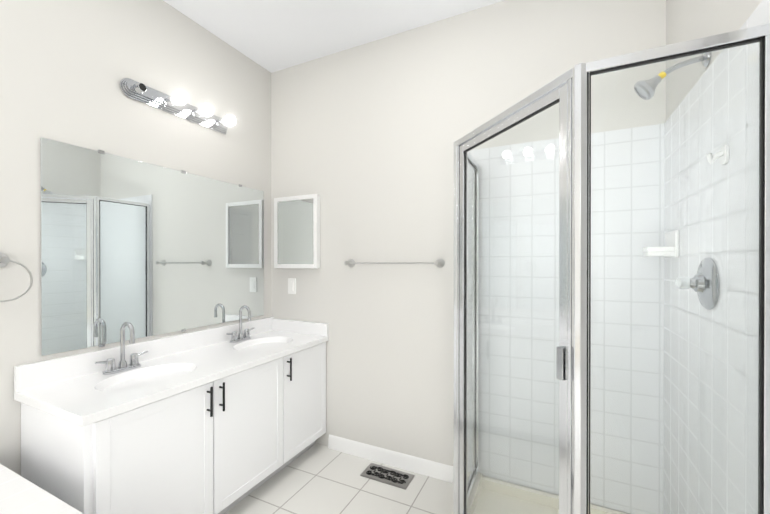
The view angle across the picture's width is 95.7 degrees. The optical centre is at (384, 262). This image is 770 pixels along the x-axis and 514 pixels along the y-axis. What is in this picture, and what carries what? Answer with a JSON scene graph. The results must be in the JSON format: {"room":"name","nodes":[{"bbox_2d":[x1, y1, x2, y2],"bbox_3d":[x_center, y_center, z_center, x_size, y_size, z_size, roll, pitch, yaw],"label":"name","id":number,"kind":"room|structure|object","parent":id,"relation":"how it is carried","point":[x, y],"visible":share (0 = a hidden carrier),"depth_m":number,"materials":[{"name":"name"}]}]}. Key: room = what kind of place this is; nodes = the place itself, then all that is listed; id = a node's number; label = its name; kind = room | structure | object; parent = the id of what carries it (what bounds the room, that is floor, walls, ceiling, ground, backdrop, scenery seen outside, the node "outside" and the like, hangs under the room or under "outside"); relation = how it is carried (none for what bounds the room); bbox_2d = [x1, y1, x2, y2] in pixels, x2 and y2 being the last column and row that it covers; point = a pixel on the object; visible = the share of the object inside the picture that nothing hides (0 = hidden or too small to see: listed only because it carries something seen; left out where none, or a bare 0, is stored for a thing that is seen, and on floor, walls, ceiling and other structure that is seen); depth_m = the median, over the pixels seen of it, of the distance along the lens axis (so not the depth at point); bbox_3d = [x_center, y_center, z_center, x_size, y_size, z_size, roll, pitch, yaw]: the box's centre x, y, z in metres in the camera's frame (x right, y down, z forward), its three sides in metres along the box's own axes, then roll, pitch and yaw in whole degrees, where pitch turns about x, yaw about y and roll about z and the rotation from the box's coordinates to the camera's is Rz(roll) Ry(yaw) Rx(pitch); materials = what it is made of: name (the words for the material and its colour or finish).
{"room":"bathroom","nodes":[
{"label":"bathroom","id":0,"kind":"room"},
{"bbox_2d":[0,0,271,475],"bbox_3d":[-1.926,-0.076,0.629,0.120,2.745,4.840,0,0,26],"label":"wall","id":1,"kind":"structure","parent":0,"point":[67,67],"depth_m":1.66,"materials":[{"name":"white paint"}]},
{"bbox_2d":[0,253,32,301],"bbox_3d":[-1.476,0.054,1.343,0.064,0.190,0.163,0,0,26],"label":"towel ring","id":2,"kind":"object","parent":1,"relation":"attached to","point":[5,260],"visible":1,"depth_m":1.36,"materials":[{"name":"silver metal"}]},
{"bbox_2d":[40,137,263,355],"bbox_3d":[-1.174,-0.070,2.030,0.009,0.936,1.250,0,0,26],"label":"wall mirror","id":3,"kind":"object","parent":1,"relation":"attached to","point":[144,249],"visible":0.94,"depth_m":1.80,"materials":[{"name":"silver mirror"}]},
{"bbox_2d":[120,78,235,134],"bbox_3d":[-1.116,-0.890,1.981,0.155,0.096,0.622,0,0,26],"label":"sconce","id":4,"kind":"object","parent":1,"relation":"attached to","point":[175,104],"visible":1,"depth_m":1.93,"materials":[{"name":"silver metal"}]},
{"bbox_2d":[163,0,503,72],"bbox_3d":[-0.784,-1.507,0.073,2.656,0.120,4.840,0,0,26],"label":"ceiling","id":5,"kind":"structure","parent":0,"point":[271,36],"depth_m":2.10,"materials":[{"name":"white paint"}]},
{"bbox_2d":[224,443,452,513],"bbox_3d":[-0.784,1.358,0.081,2.656,0.120,4.840,0,0,26],"label":"floor","id":6,"kind":"structure","parent":0,"point":[316,478],"depth_m":1.96,"materials":[{"name":"tile"}]},
{"bbox_2d":[0,464,82,513],"bbox_3d":[-1.469,0.999,0.286,0.997,0.597,1.815,0,0,26],"label":"tub deck","id":7,"kind":"object","parent":6,"relation":"on","point":[19,494],"visible":1,"depth_m":1.06,"materials":[{"name":"tile"}]},
{"bbox_2d":[14,305,328,513],"bbox_3d":[-0.934,0.786,1.917,0.540,1.014,1.417,0,0,26],"label":"bathroom vanity","id":8,"kind":"object","parent":6,"relation":"on","point":[221,419],"visible":1,"depth_m":1.59,"materials":[{"name":"white paint"}]},
{"bbox_2d":[360,463,414,488],"bbox_3d":[0.014,1.287,2.117,0.300,0.009,0.145,0,0,26],"label":"floor vent","id":9,"kind":"object","parent":6,"relation":"in","point":[389,476],"visible":1,"depth_m":2.11,"materials":[{"name":"grey metal"}]},
{"bbox_2d":[452,23,769,513],"bbox_3d":[0.688,0.369,1.396,0.892,1.850,0.926,0,0,26],"label":"shower enclosure","id":10,"kind":"object","parent":6,"relation":"on","point":[475,491],"visible":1,"depth_m":1.00,"materials":[{"name":"clear glass"}]},
{"bbox_2d":[271,0,665,513],"bbox_3d":[0.243,-0.081,2.202,2.416,2.745,0.120,0,0,26],"label":"wall","id":11,"kind":"structure","parent":0,"point":[365,137],"depth_m":2.19,"materials":[{"name":"white paint"}]},
{"bbox_2d":[288,278,295,293],"bbox_3d":[-0.691,0.172,2.580,0.072,0.116,0.012,0,0,26],"label":"light switch","id":12,"kind":"object","parent":11,"relation":"attached to","point":[291,285],"visible":1,"depth_m":2.58,"materials":[{"name":"white plastic"}]},
{"bbox_2d":[274,194,319,268],"bbox_3d":[-0.642,-0.222,2.536,0.392,0.522,0.044,0,0,26],"label":"medicine cabinet mirror","id":13,"kind":"object","parent":11,"relation":"attached to","point":[296,231],"visible":1,"depth_m":2.51,"materials":[{"name":"white paint"}]},
{"bbox_2d":[344,259,444,267],"bbox_3d":[0.035,0.001,2.192,0.676,0.056,0.076,0,0,26],"label":"towel rail","id":14,"kind":"object","parent":11,"relation":"attached to","point":[439,263],"visible":1,"depth_m":2.14,"materials":[{"name":"silver metal"}]},
{"bbox_2d":[328,434,468,482],"bbox_3d":[0.048,1.247,2.225,0.979,0.089,0.016,0,0,26],"label":"baseboard","id":15,"kind":"structure","parent":11,"relation":"attached to","point":[436,470],"depth_m":2.22,"materials":[{"name":"white paint"}]},
{"bbox_2d":[469,124,663,513],"bbox_3d":[0.892,0.279,1.818,0.898,1.852,0.008,0,0,26],"label":"wall tile","id":16,"kind":"structure","parent":11,"relation":"attached to","point":[644,375],"depth_m":1.74,"materials":[{"name":"white tile"}]},
{"bbox_2d":[666,0,761,120],"bbox_3d":[0.358,-0.073,-0.475,0.120,2.745,4.840,0,0,26],"label":"wall","id":17,"kind":"structure","parent":0,"point":[687,20],"depth_m":1.30,"materials":[{"name":"white paint"}]},
{"bbox_2d":[643,230,678,257],"bbox_3d":[1.188,-0.078,1.512,0.098,0.110,0.160,0,0,26],"label":"shelf","id":18,"kind":"object","parent":17,"relation":"attached to","point":[674,239],"depth_m":1.46,"materials":[{"name":"white ceramic"}]},
{"bbox_2d":[634,52,711,99],"bbox_3d":[0.996,-0.655,1.220,0.205,0.137,0.076,0,0,26],"label":"shower head","id":19,"kind":"object","parent":17,"relation":"attached to","point":[661,76],"depth_m":1.22},
{"bbox_2d":[663,0,769,513],"bbox_3d":[1.070,0.281,1.147,0.008,1.852,1.062,0,0,26],"label":"wall tile","id":20,"kind":"structure","parent":17,"relation":"attached to","point":[760,15],"depth_m":1.10,"materials":[{"name":"white tile"}]},
{"bbox_2d":[675,257,719,309],"bbox_3d":[1.028,0.068,1.167,0.084,0.172,0.172,0,0,26],"label":"shower valve","id":21,"kind":"object","parent":20,"relation":"attached to","point":[710,275],"depth_m":1.13,"materials":[{"name":"silver metal"}]},
{"bbox_2d":[706,144,728,164],"bbox_3d":[0.990,-0.321,1.043,0.046,0.056,0.040,0,0,26],"label":"robe hook","id":22,"kind":"object","parent":20,"relation":"attached to","point":[720,153],"depth_m":1.04,"materials":[{"name":"white ceramic"}]}
]}

